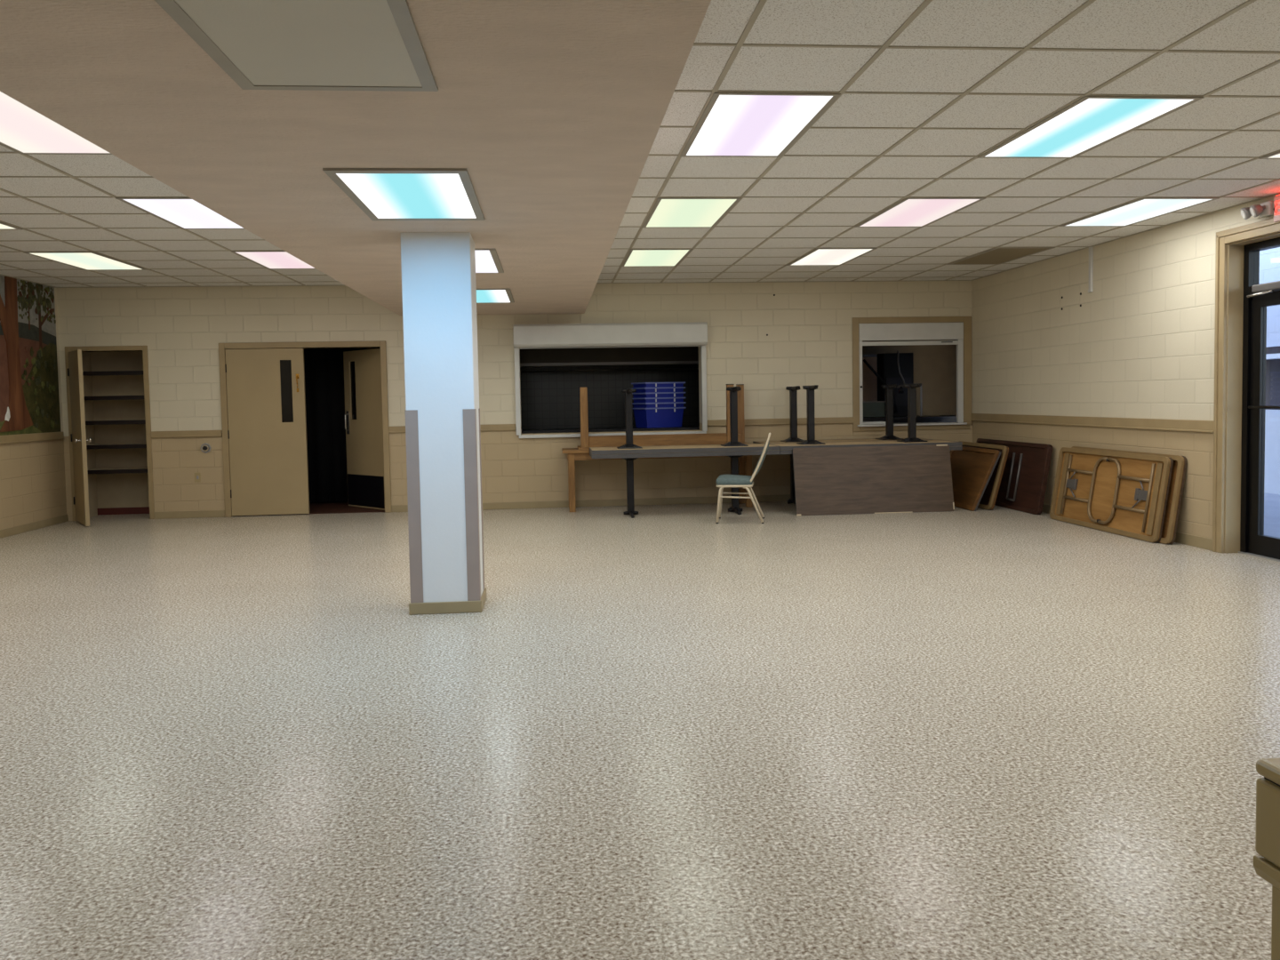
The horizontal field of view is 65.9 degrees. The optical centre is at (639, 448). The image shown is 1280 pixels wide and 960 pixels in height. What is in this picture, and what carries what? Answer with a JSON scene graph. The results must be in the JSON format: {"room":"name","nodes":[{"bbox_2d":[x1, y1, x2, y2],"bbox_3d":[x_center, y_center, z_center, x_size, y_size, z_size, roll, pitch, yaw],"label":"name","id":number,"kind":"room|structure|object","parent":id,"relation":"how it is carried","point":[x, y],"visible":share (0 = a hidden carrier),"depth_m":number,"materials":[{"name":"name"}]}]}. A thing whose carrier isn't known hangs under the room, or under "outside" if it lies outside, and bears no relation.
{"room":"event hall","nodes":[
{"label":"event hall","id":0,"kind":"room"},
{"bbox_2d":[0,288,67,529],"bbox_3d":[-6.256,-0.180,3.721,0.200,2.907,16.160,-1,3,-5],"label":"wall","id":1,"kind":"structure","parent":0,"point":[33,478],"depth_m":11.08,"materials":[{"name":"beige brick"}]},
{"bbox_2d":[0,275,60,435],"bbox_3d":[-6.620,-0.908,8.749,0.015,1.708,5.900,-1,3,-5],"label":"wall mural","id":2,"kind":"object","parent":1,"relation":"attached to","point":[29,397],"visible":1,"depth_m":11.02,"materials":[{"name":"multicoloured paint"}]},
{"bbox_2d":[0,431,64,444],"bbox_3d":[-6.143,0.232,3.837,0.028,0.088,15.930,-1,3,-5],"label":"trim","id":3,"kind":"structure","parent":1,"relation":"attached to","point":[51,436],"depth_m":11.01,"materials":[{"name":"beige paint"}]},
{"bbox_2d":[0,514,68,538],"bbox_3d":[-6.134,1.221,3.903,0.012,0.085,15.960,-1,3,-5],"label":"baseboard","id":4,"kind":"structure","parent":1,"relation":"attached to","point":[5,532],"depth_m":11.04,"materials":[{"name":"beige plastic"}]},
{"bbox_2d":[81,351,149,517],"bbox_3d":[-6.390,-0.313,12.274,1.030,2.300,0.490,-1,3,-5],"label":"wall","id":5,"kind":"structure","parent":0,"point":[131,490],"depth_m":12.45,"materials":[{"name":"paint"}]},
{"bbox_2d":[82,370,143,375],"bbox_3d":[-6.399,-0.931,12.220,0.928,0.050,0.432,-1,3,-5],"label":"closet shelf","id":6,"kind":"object","parent":5,"relation":"attached to","point":[112,372],"visible":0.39,"depth_m":12.01,"materials":[{"name":"paint"}]},
{"bbox_2d":[84,395,144,399],"bbox_3d":[-6.394,-0.631,12.235,0.928,0.050,0.432,-1,3,-5],"label":"closet shelf","id":7,"kind":"object","parent":5,"relation":"attached to","point":[103,397],"visible":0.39,"depth_m":12.02,"materials":[{"name":"paint"}]},
{"bbox_2d":[85,419,145,424],"bbox_3d":[-6.388,-0.332,12.251,0.928,0.050,0.432,-1,3,-5],"label":"closet shelf","id":8,"kind":"object","parent":5,"relation":"attached to","point":[125,421],"visible":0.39,"depth_m":12.03,"materials":[{"name":"paint"}]},
{"bbox_2d":[86,442,146,449],"bbox_3d":[-6.383,-0.037,12.266,0.928,0.050,0.432,-1,3,-5],"label":"closet shelf","id":9,"kind":"object","parent":5,"relation":"attached to","point":[138,444],"visible":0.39,"depth_m":12.05,"materials":[{"name":"paint"}]},
{"bbox_2d":[87,466,147,474],"bbox_3d":[-6.378,0.267,12.281,0.928,0.050,0.432,-1,3,-5],"label":"closet shelf","id":10,"kind":"object","parent":5,"relation":"attached to","point":[142,469],"visible":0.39,"depth_m":12.07,"materials":[{"name":"paint"}]},
{"bbox_2d":[97,506,149,514],"bbox_3d":[-6.387,0.784,12.517,0.930,0.085,0.015,-1,3,-5],"label":"baseboard","id":11,"kind":"structure","parent":5,"relation":"attached to","point":[141,509],"depth_m":12.49,"materials":[{"name":"brown wood"}]},
{"bbox_2d":[0,144,344,287],"bbox_3d":[-4.204,-1.571,3.941,3.990,0.027,15.960,-1,3,-5],"label":"ceiling","id":12,"kind":"structure","parent":0,"point":[60,203],"depth_m":8.27,"materials":[{"name":"tile"}]},
{"bbox_2d":[0,221,22,229],"bbox_3d":[-5.149,-1.709,7.204,0.610,0.012,1.219,-1,3,-5],"label":"recessed light","id":13,"kind":"object","parent":12,"relation":"in","point":[3,226],"visible":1,"depth_m":7.73,"materials":[{"name":"white plastic"}]},
{"bbox_2d":[0,224,13,228],"bbox_3d":[-5.149,-1.708,7.204,0.552,0.005,1.175,-1,3,-5],"label":"diffuser","id":14,"kind":"object","parent":13,"relation":"attached to","point":[2,226],"depth_m":7.70,"materials":[{"name":"white plastic"}]},
{"bbox_2d":[0,91,111,154],"bbox_3d":[-3.106,-1.630,4.943,0.610,0.012,1.219,-1,3,-5],"label":"recessed light","id":15,"kind":"object","parent":12,"relation":"in","point":[23,131],"visible":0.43,"depth_m":5.17,"materials":[{"name":"white plastic"}]},
{"bbox_2d":[24,251,147,270],"bbox_3d":[-5.371,-1.829,9.629,0.610,0.012,1.219,-1,3,-5],"label":"recessed light","id":16,"kind":"object","parent":12,"relation":"in","point":[86,260],"visible":1,"depth_m":9.56,"materials":[{"name":"white plastic"}]},
{"bbox_2d":[115,197,245,229],"bbox_3d":[-3.328,-1.750,7.369,0.610,0.012,1.219,-1,3,-5],"label":"recessed light","id":17,"kind":"object","parent":12,"relation":"in","point":[181,212],"visible":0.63,"depth_m":7.28,"materials":[{"name":"white plastic"}]},
{"bbox_2d":[231,250,314,269],"bbox_3d":[-3.550,-1.871,9.794,0.610,0.012,1.219,-1,3,-5],"label":"recessed light","id":18,"kind":"object","parent":12,"relation":"in","point":[269,260],"visible":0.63,"depth_m":9.72,"materials":[{"name":"white plastic"}]},
{"bbox_2d":[0,0,711,315],"bbox_3d":[-1.092,-1.458,4.231,2.255,0.397,15.960,-1,3,-5],"label":"ceiling","id":19,"kind":"structure","parent":0,"point":[554,111],"depth_m":3.71,"materials":[{"name":"paint"}]},
{"bbox_2d":[154,0,438,91],"bbox_3d":[-0.945,-1.176,2.690,0.640,0.012,1.249,-1,3,-5],"label":"recessed light","id":20,"kind":"object","parent":19,"relation":"in","point":[260,44],"visible":1,"depth_m":2.87,"materials":[{"name":"beige plastic"}]},
{"bbox_2d":[322,168,484,220],"bbox_3d":[-1.165,-1.296,5.092,0.640,0.012,1.249,-1,3,-5],"label":"recessed light","id":21,"kind":"object","parent":19,"relation":"in","point":[382,194],"visible":1,"depth_m":4.95,"materials":[{"name":"white plastic"}]},
{"bbox_2d":[474,248,503,272],"bbox_3d":[-1.383,-1.414,7.474,0.640,0.012,1.249,-1,3,-5],"label":"recessed light","id":22,"kind":"object","parent":19,"relation":"in","point":[487,260],"visible":0.37,"depth_m":7.47,"materials":[{"name":"white plastic"}]},
{"bbox_2d":[476,288,514,303],"bbox_3d":[-1.610,-1.537,9.951,0.640,0.012,1.249,-1,3,-5],"label":"recessed light","id":23,"kind":"object","parent":19,"relation":"in","point":[483,295],"visible":0.52,"depth_m":9.95,"materials":[{"name":"white plastic"}]},
{"bbox_2d":[360,347,380,350],"bbox_3d":[-4.278,-0.582,13.836,2.800,2.600,3.240,-1,3,-5],"label":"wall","id":24,"kind":"structure","parent":0,"point":[361,348],"depth_m":15.22,"materials":[{"name":"paint"}]},
{"bbox_2d":[56,280,972,520],"bbox_3d":[-1.306,-0.715,12.372,11.640,2.907,0.200,-1,3,-5],"label":"wall","id":25,"kind":"structure","parent":0,"point":[808,325],"depth_m":12.29,"materials":[{"name":"beige brick"}]},
{"bbox_2d":[67,349,91,526],"bbox_3d":[-6.525,-0.133,11.480,0.176,2.003,0.758,-3,4,-37],"label":"door","id":26,"kind":"structure","parent":25,"relation":"in","point":[75,371],"depth_m":11.31,"materials":[{"name":"beige paint"}]},
{"bbox_2d":[64,345,154,520],"bbox_3d":[-6.357,-0.189,11.936,0.940,2.085,0.240,-1,3,-5],"label":"trim","id":27,"kind":"structure","parent":25,"relation":"attached to","point":[99,348],"depth_m":11.82,"materials":[{"name":"beige paint"}]},
{"bbox_2d":[194,472,200,481],"bbox_3d":[-5.353,0.346,11.947,0.072,0.116,0.013,-1,3,-5],"label":"power outlet","id":28,"kind":"object","parent":25,"relation":"attached to","point":[197,476],"visible":1,"depth_m":11.95,"materials":[{"name":"beige plastic"}]},
{"bbox_2d":[200,442,211,453],"bbox_3d":[-5.247,-0.009,11.924,0.124,0.124,0.049,-1,3,-5],"label":"holder","id":29,"kind":"object","parent":25,"relation":"attached to","point":[205,447],"visible":1,"depth_m":11.92,"materials":[{"name":"grey plastic"}]},
{"bbox_2d":[224,348,309,515],"bbox_3d":[-4.532,-0.203,11.989,0.924,2.018,0.085,-1,3,-5],"label":"door","id":30,"kind":"structure","parent":25,"relation":"in","point":[267,432],"depth_m":11.99,"materials":[{"name":"beige paint"}]},
{"bbox_2d":[218,340,391,517],"bbox_3d":[-4.079,-0.251,12.136,1.975,2.105,0.250,-1,3,-5],"label":"trim","id":31,"kind":"structure","parent":25,"relation":"attached to","point":[381,344],"depth_m":11.97,"materials":[{"name":"beige paint"}]},
{"bbox_2d":[343,348,384,510],"bbox_3d":[-3.525,-0.250,12.589,0.896,2.013,0.091,2,4,44],"label":"door","id":32,"kind":"structure","parent":25,"relation":"in","point":[362,368],"depth_m":12.58,"materials":[{"name":"beige paint"}]},
{"bbox_2d":[154,494,790,519],"bbox_3d":[-0.765,0.687,12.385,10.225,0.085,0.012,-1,3,-5],"label":"baseboard","id":33,"kind":"structure","parent":25,"relation":"attached to","point":[782,497],"depth_m":12.37,"materials":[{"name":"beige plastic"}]},
{"bbox_2d":[151,416,853,438],"bbox_3d":[-1.572,-0.269,12.255,8.640,0.078,0.028,-1,3,-5],"label":"trim","id":34,"kind":"structure","parent":25,"relation":"attached to","point":[839,420],"depth_m":12.24,"materials":[{"name":"beige paint"}]},
{"bbox_2d":[512,322,707,435],"bbox_3d":[-0.350,-0.870,12.251,2.390,1.356,0.200,-1,3,-5],"label":"roller shutter","id":35,"kind":"object","parent":25,"relation":"attached to","point":[632,334],"visible":1,"depth_m":12.16,"materials":[{"name":"white metal"}]},
{"bbox_2d":[521,425,699,433],"bbox_3d":[-0.517,0.213,12.989,3.100,0.962,0.788,-1,3,-5],"label":"countertop","id":36,"kind":"structure","parent":25,"relation":"attached to","point":[683,428],"depth_m":12.64,"materials":[{"name":"metal"}]},
{"bbox_2d":[632,407,685,427],"bbox_3d":[0.247,-0.416,13.042,0.586,0.259,0.426,-2,3,-25],"label":"plastic bin","id":37,"kind":"object","parent":36,"relation":"on","point":[663,417],"visible":0.92,"depth_m":12.88,"materials":[{"name":"blue plastic"}]},
{"bbox_2d":[632,401,685,407],"bbox_3d":[0.246,-0.482,13.039,0.586,0.259,0.426,-2,3,-26],"label":"plastic bin","id":38,"kind":"object","parent":37,"relation":"on","point":[675,404],"visible":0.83,"depth_m":12.87,"materials":[{"name":"blue plastic"}]},
{"bbox_2d":[632,397,685,402],"bbox_3d":[0.245,-0.548,13.035,0.586,0.259,0.426,-2,3,-25],"label":"plastic bin","id":39,"kind":"object","parent":38,"relation":"on","point":[642,399],"visible":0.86,"depth_m":12.85,"materials":[{"name":"blue plastic"}]},
{"bbox_2d":[632,392,685,398],"bbox_3d":[0.243,-0.614,13.032,0.586,0.259,0.426,-2,3,-26],"label":"plastic bin","id":40,"kind":"object","parent":39,"relation":"on","point":[653,394],"visible":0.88,"depth_m":12.86,"materials":[{"name":"blue plastic"}]},
{"bbox_2d":[631,386,685,392],"bbox_3d":[0.242,-0.680,13.029,0.586,0.259,0.426,-2,3,-25],"label":"plastic bin","id":41,"kind":"object","parent":40,"relation":"on","point":[669,388],"visible":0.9,"depth_m":12.86,"materials":[{"name":"blue plastic"}]},
{"bbox_2d":[631,382,685,387],"bbox_3d":[0.241,-0.746,13.025,0.586,0.259,0.426,-2,3,-26],"label":"plastic bin","id":42,"kind":"object","parent":41,"relation":"on","point":[638,384],"visible":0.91,"depth_m":12.85,"materials":[{"name":"blue plastic"}]},
{"bbox_2d":[519,431,706,438],"bbox_3d":[-0.347,-0.184,12.512,2.350,0.038,0.350,-1,3,-5],"label":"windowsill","id":43,"kind":"structure","parent":25,"relation":"attached to","point":[684,432],"depth_m":12.33,"materials":[{"name":"white wood"}]},
{"bbox_2d":[858,322,963,424],"bbox_3d":[3.486,-0.973,12.767,1.379,1.290,0.182,-1,3,-5],"label":"roller shutter","id":44,"kind":"object","parent":25,"relation":"attached to","point":[948,333],"visible":0.98,"depth_m":12.67,"materials":[{"name":"white metal"}]},
{"bbox_2d":[852,316,971,431],"bbox_3d":[3.499,-0.967,12.714,1.573,1.450,0.070,-1,3,-5],"label":"trim","id":45,"kind":"structure","parent":25,"relation":"attached to","point":[966,320],"depth_m":12.67,"materials":[{"name":"beige paint"}]},
{"bbox_2d":[857,422,967,426],"bbox_3d":[3.488,-0.318,12.851,1.435,0.024,0.360,-1,3,-5],"label":"trim","id":46,"kind":"structure","parent":25,"relation":"attached to","point":[924,423],"depth_m":12.70,"materials":[{"name":"white wood"}]},
{"bbox_2d":[863,421,885,423],"bbox_3d":[3.012,-0.339,12.862,0.330,0.032,0.170,-1,3,-5],"label":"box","id":47,"kind":"object","parent":46,"relation":"on","point":[864,422],"visible":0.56,"depth_m":12.78,"materials":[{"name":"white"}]},
{"bbox_2d":[0,492,1279,959],"bbox_3d":[10.745,0.500,14.079,36.090,0.144,42.000,-1,3,-5],"label":"floor","id":48,"kind":"structure","parent":0,"point":[670,732],"depth_m":3.90,"materials":[{"name":"tile"}]},
{"bbox_2d":[400,232,486,615],"bbox_3d":[-1.281,-0.165,6.460,0.458,2.414,0.458,-1,3,-5],"label":"column","id":49,"kind":"structure","parent":48,"relation":"on","point":[443,428],"depth_m":6.25,"materials":[{"name":"white paint"}]},
{"bbox_2d":[561,448,752,511],"bbox_3d":[0.235,0.351,12.144,2.360,0.745,0.550,-1,3,-5],"label":"wooden table","id":50,"kind":"object","parent":48,"relation":"on","point":[745,462],"visible":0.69,"depth_m":11.84,"materials":[{"name":"brown wood"}]},
{"bbox_2d":[576,384,748,449],"bbox_3d":[0.282,-0.400,12.109,2.101,0.754,0.525,-1,3,-5],"label":"wooden table","id":51,"kind":"object","parent":50,"relation":"on","point":[587,442],"visible":0.76,"depth_m":11.90,"materials":[{"name":"brown wood"}]},
{"bbox_2d":[589,450,780,518],"bbox_3d":[0.497,0.388,11.476,2.130,0.731,0.760,-1,3,-5],"label":"pedestal table","id":52,"kind":"object","parent":48,"relation":"on","point":[734,456],"visible":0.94,"depth_m":11.29,"materials":[{"name":"grey metal"}]},
{"bbox_2d":[589,386,780,455],"bbox_3d":[0.484,-0.342,11.439,2.130,0.731,0.760,-1,3,-5],"label":"pedestal table","id":53,"kind":"object","parent":52,"relation":"on","point":[733,445],"visible":1,"depth_m":11.34,"materials":[{"name":"black metal"}]},
{"bbox_2d":[715,432,770,523],"bbox_3d":[1.124,0.307,10.675,0.591,0.954,0.477,-1,3,8],"label":"chair","id":54,"kind":"object","parent":48,"relation":"on","point":[723,481],"visible":1,"depth_m":10.49,"materials":[{"name":"beige metal"}]},
{"bbox_2d":[787,454,795,503],"bbox_3d":[2.526,0.307,12.342,2.130,0.731,0.560,-1,3,-5],"label":"pedestal table","id":55,"kind":"object","parent":48,"relation":"on","point":[792,500],"visible":0.19,"depth_m":12.26,"materials":[{"name":"black metal"}]},
{"bbox_2d":[752,384,930,443],"bbox_3d":[2.513,-0.424,12.304,2.130,0.731,0.560,-1,3,-5],"label":"pedestal table","id":56,"kind":"object","parent":55,"relation":"on","point":[889,436],"visible":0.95,"depth_m":12.25,"materials":[{"name":"black metal"}]},
{"bbox_2d":[779,446,962,454],"bbox_3d":[2.623,0.340,11.669,2.130,0.731,0.760,-1,3,-5],"label":"pedestal table","id":57,"kind":"object","parent":48,"relation":"on","point":[951,448],"visible":0.02,"depth_m":11.36,"materials":[{"name":"grey metal"}]},
{"bbox_2d":[768,383,962,450],"bbox_3d":[2.610,-0.391,11.631,2.130,0.731,0.760,-1,3,-5],"label":"pedestal table","id":58,"kind":"object","parent":57,"relation":"on","point":[911,439],"visible":0.99,"depth_m":11.54,"materials":[{"name":"black metal"}]},
{"bbox_2d":[792,444,954,515],"bbox_3d":[2.649,0.350,11.195,1.828,0.759,0.176,-1,3,-5],"label":"table","id":59,"kind":"object","parent":48,"relation":"on","point":[852,480],"visible":1,"depth_m":11.18,"materials":[{"name":"brown laminate"}]},
{"bbox_2d":[949,446,1000,511],"bbox_3d":[3.873,0.337,11.823,0.356,0.698,1.260,-1,3,-5],"label":"folding table","id":60,"kind":"object","parent":48,"relation":"on","point":[972,468],"visible":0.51,"depth_m":11.60,"materials":[{"name":"brown wood"}]},
{"bbox_2d":[959,440,1008,510],"bbox_3d":[4.023,0.304,11.880,0.249,0.741,1.330,-1,3,-5],"label":"folding table","id":61,"kind":"object","parent":48,"relation":"on","point":[988,501],"visible":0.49,"depth_m":11.34,"materials":[{"name":"brown wood"}]},
{"bbox_2d":[976,438,1052,514],"bbox_3d":[4.306,0.294,11.589,0.181,0.772,1.800,-1,3,-5],"label":"folding table","id":62,"kind":"object","parent":48,"relation":"on","point":[1022,487],"visible":0.73,"depth_m":11.16,"materials":[{"name":"brown wood"}]},
{"bbox_2d":[1049,447,1173,543],"bbox_3d":[4.481,0.405,9.504,0.170,0.758,1.830,-1,3,-5],"label":"folding table","id":63,"kind":"object","parent":48,"relation":"on","point":[1121,493],"visible":1,"depth_m":9.35,"materials":[{"name":"brown laminate"}]},
{"bbox_2d":[1071,446,1186,544],"bbox_3d":[4.545,0.401,9.399,0.169,0.773,1.830,-1,3,-5],"label":"folding table","id":64,"kind":"object","parent":48,"relation":"on","point":[1180,462],"visible":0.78,"depth_m":8.53,"materials":[{"name":"brown laminate"}]},
{"bbox_2d":[1253,757,1279,959],"bbox_3d":[1.639,0.889,1.201,1.160,0.741,1.002,-1,3,-5],"label":"table","id":65,"kind":"object","parent":48,"relation":"on","point":[1267,865],"visible":1,"depth_m":1.60,"materials":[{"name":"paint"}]},
{"bbox_2d":[520,340,956,429],"bbox_3d":[1.248,-0.731,13.782,7.900,2.700,2.140,-1,3,-5],"label":"wall","id":66,"kind":"structure","parent":0,"point":[548,400],"depth_m":14.51,"materials":[{"name":"paint"}]},
{"bbox_2d":[520,346,698,372],"bbox_3d":[-0.567,-1.407,13.959,3.290,0.602,0.950,-1,3,-5],"label":"exhaust hood","id":67,"kind":"object","parent":66,"relation":"attached to","point":[653,356],"visible":0.26,"depth_m":13.53,"materials":[{"name":"brown metal"}]},
{"bbox_2d":[862,354,877,401],"bbox_3d":[3.158,-1.048,14.790,1.240,0.720,0.049,-1,3,-5],"label":"board","id":68,"kind":"object","parent":66,"relation":"attached to","point":[869,380],"visible":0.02,"depth_m":14.81,"materials":[{"name":"brown wood"}]},
{"bbox_2d":[863,415,956,423],"bbox_3d":[3.349,0.063,13.958,3.380,1.020,0.750,-1,3,-5],"label":"countertop","id":69,"kind":"structure","parent":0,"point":[927,418],"depth_m":13.64,"materials":[{"name":"metal"}]},
{"bbox_2d":[862,400,885,416],"bbox_3d":[3.244,-0.560,13.963,0.470,0.225,0.032,-1,3,-5],"label":"box","id":70,"kind":"object","parent":69,"relation":"on","point":[870,408],"visible":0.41,"depth_m":13.96,"materials":[{"name":"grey plastic"}]},
{"bbox_2d":[863,359,897,413],"bbox_3d":[3.381,-0.882,13.889,0.503,0.771,0.100,-1,3,-5],"label":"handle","id":71,"kind":"object","parent":69,"relation":"on","point":[895,410],"visible":0.48,"depth_m":13.87,"materials":[{"name":"metal"}]},
{"bbox_2d":[877,352,913,416],"bbox_3d":[3.668,-0.918,14.183,0.440,0.900,0.305,-1,3,-5],"label":"machine","id":72,"kind":"object","parent":69,"relation":"on","point":[887,364],"visible":0.66,"depth_m":14.04,"materials":[{"name":"metal"}]},
{"bbox_2d":[896,351,921,416],"bbox_3d":[3.763,-0.907,13.757,0.355,0.920,0.095,-1,3,-5],"label":"faucet","id":73,"kind":"object","parent":69,"relation":"on","point":[900,387],"visible":0.75,"depth_m":13.76,"materials":[{"name":"grey metal"}]},
{"bbox_2d":[596,0,1279,283],"bbox_3d":[2.514,-1.725,4.548,4.995,0.027,15.960,-1,3,-5],"label":"ceiling","id":74,"kind":"structure","parent":0,"point":[927,88],"depth_m":5.41,"materials":[{"name":"tile"}]},
{"bbox_2d":[621,248,693,266],"bbox_3d":[0.154,-1.956,10.129,0.610,0.012,1.219,-1,3,-5],"label":"recessed light","id":75,"kind":"object","parent":74,"relation":"in","point":[635,257],"visible":1,"depth_m":10.06,"materials":[{"name":"white plastic"}]},
{"bbox_2d":[641,197,742,227],"bbox_3d":[0.376,-1.835,7.704,0.610,0.012,1.219,-1,3,-5],"label":"recessed light","id":76,"kind":"object","parent":74,"relation":"in","point":[666,212],"visible":1,"depth_m":7.61,"materials":[{"name":"white plastic"}]},
{"bbox_2d":[680,91,840,157],"bbox_3d":[0.598,-1.715,5.278,0.610,0.012,1.219,-1,3,-5],"label":"recessed light","id":77,"kind":"object","parent":74,"relation":"in","point":[732,124],"visible":1,"depth_m":5.17,"materials":[{"name":"white plastic"}]},
{"bbox_2d":[786,248,877,265],"bbox_3d":[1.974,-1.998,10.294,0.610,0.012,1.219,-1,3,-5],"label":"recessed light","id":78,"kind":"object","parent":74,"relation":"in","point":[819,256],"visible":1,"depth_m":10.23,"materials":[{"name":"white plastic"}]},
{"bbox_2d":[855,197,985,227],"bbox_3d":[2.197,-1.877,7.868,0.610,0.012,1.219,-1,3,-5],"label":"recessed light","id":79,"kind":"object","parent":74,"relation":"in","point":[909,212],"visible":1,"depth_m":7.79,"materials":[{"name":"white plastic"}]},
{"bbox_2d":[947,247,1055,264],"bbox_3d":[3.795,-2.039,10.458,0.610,0.012,1.219,-1,3,-5],"label":"recessed light","id":80,"kind":"object","parent":74,"relation":"in","point":[998,255],"visible":1,"depth_m":10.40,"materials":[{"name":"plastic"}]},
{"bbox_2d":[977,95,1203,158],"bbox_3d":[2.419,-1.757,5.443,0.610,0.012,1.219,-1,3,-5],"label":"recessed light","id":81,"kind":"object","parent":74,"relation":"in","point":[1089,123],"visible":1,"depth_m":5.35,"materials":[{"name":"plastic"}]},
{"bbox_2d":[1059,197,1219,226],"bbox_3d":[4.018,-1.919,8.033,0.610,0.012,1.219,-1,3,-5],"label":"recessed light","id":82,"kind":"object","parent":74,"relation":"in","point":[1143,209],"visible":1,"depth_m":7.95,"materials":[{"name":"white plastic"}]},
{"bbox_2d":[1259,151,1279,159],"bbox_3d":[4.240,-1.798,5.608,0.610,0.012,1.219,-1,3,-5],"label":"recessed light","id":83,"kind":"object","parent":74,"relation":"in","point":[1275,156],"visible":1,"depth_m":6.13,"materials":[{"name":"white plastic"}]},
{"bbox_2d":[972,193,1279,539],"bbox_3d":[5.134,-0.442,4.752,0.200,2.907,16.160,-1,3,-5],"label":"wall","id":84,"kind":"structure","parent":0,"point":[1140,345],"depth_m":9.55,"materials":[{"name":"beige brick"}]},
{"bbox_2d":[1088,247,1093,292],"bbox_3d":[4.524,-1.801,9.912,0.028,0.454,0.056,-1,3,-5],"label":"cable raceway","id":85,"kind":"object","parent":84,"relation":"attached to","point":[1091,249],"visible":1,"depth_m":9.89,"materials":[{"name":"white plastic"}]},
{"bbox_2d":[971,413,1213,432],"bbox_3d":[5.021,-0.019,4.848,0.028,0.098,15.930,-1,3,-5],"label":"trim","id":86,"kind":"structure","parent":84,"relation":"attached to","point":[1156,424],"depth_m":9.69,"materials":[{"name":"beige paint"}]},
{"bbox_2d":[1041,504,1212,550],"bbox_3d":[5.046,0.960,4.907,0.012,0.095,15.947,-1,3,-5],"label":"baseboard","id":87,"kind":"structure","parent":84,"relation":"attached to","point":[1189,540],"depth_m":8.44,"materials":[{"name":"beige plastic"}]},
{"bbox_2d":[1212,217,1279,552],"bbox_3d":[4.871,-0.418,7.280,0.210,2.610,1.655,-1,3,-5],"label":"trim","id":88,"kind":"structure","parent":84,"relation":"attached to","point":[1228,258],"depth_m":7.99,"materials":[{"name":"beige paint"}]},
{"bbox_2d":[1240,200,1273,220],"bbox_3d":[4.679,-1.806,7.499,0.149,0.112,0.222,-1,3,-5],"label":"emergency light","id":89,"kind":"object","parent":84,"relation":"attached to","point":[1266,209],"visible":1,"depth_m":7.43,"materials":[{"name":"white plastic"}]},
{"bbox_2d":[1238,237,1279,562],"bbox_3d":[4.937,-0.358,7.289,0.220,2.488,1.411,-1,3,-5],"label":"door","id":90,"kind":"structure","parent":84,"relation":"in","point":[1257,296],"depth_m":7.88,"materials":[{"name":"black metal"}]},
{"bbox_2d":[1273,194,1279,222],"bbox_3d":[4.753,-1.775,7.184,0.060,0.195,0.330,-1,3,-5],"label":"exit sign","id":91,"kind":"object","parent":84,"relation":"attached to","point":[1276,199],"visible":1,"depth_m":7.31,"materials":[{"name":"red plastic"}]},
{"bbox_2d":[1259,247,1279,494],"bbox_3d":[8.975,-1.563,12.809,2.150,4.220,16.000,-1,3,-5],"label":"neighbouring building","id":92,"kind":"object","parent":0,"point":[1269,260],"visible":0.08,"depth_m":12.65,"materials":[{"name":"white"}]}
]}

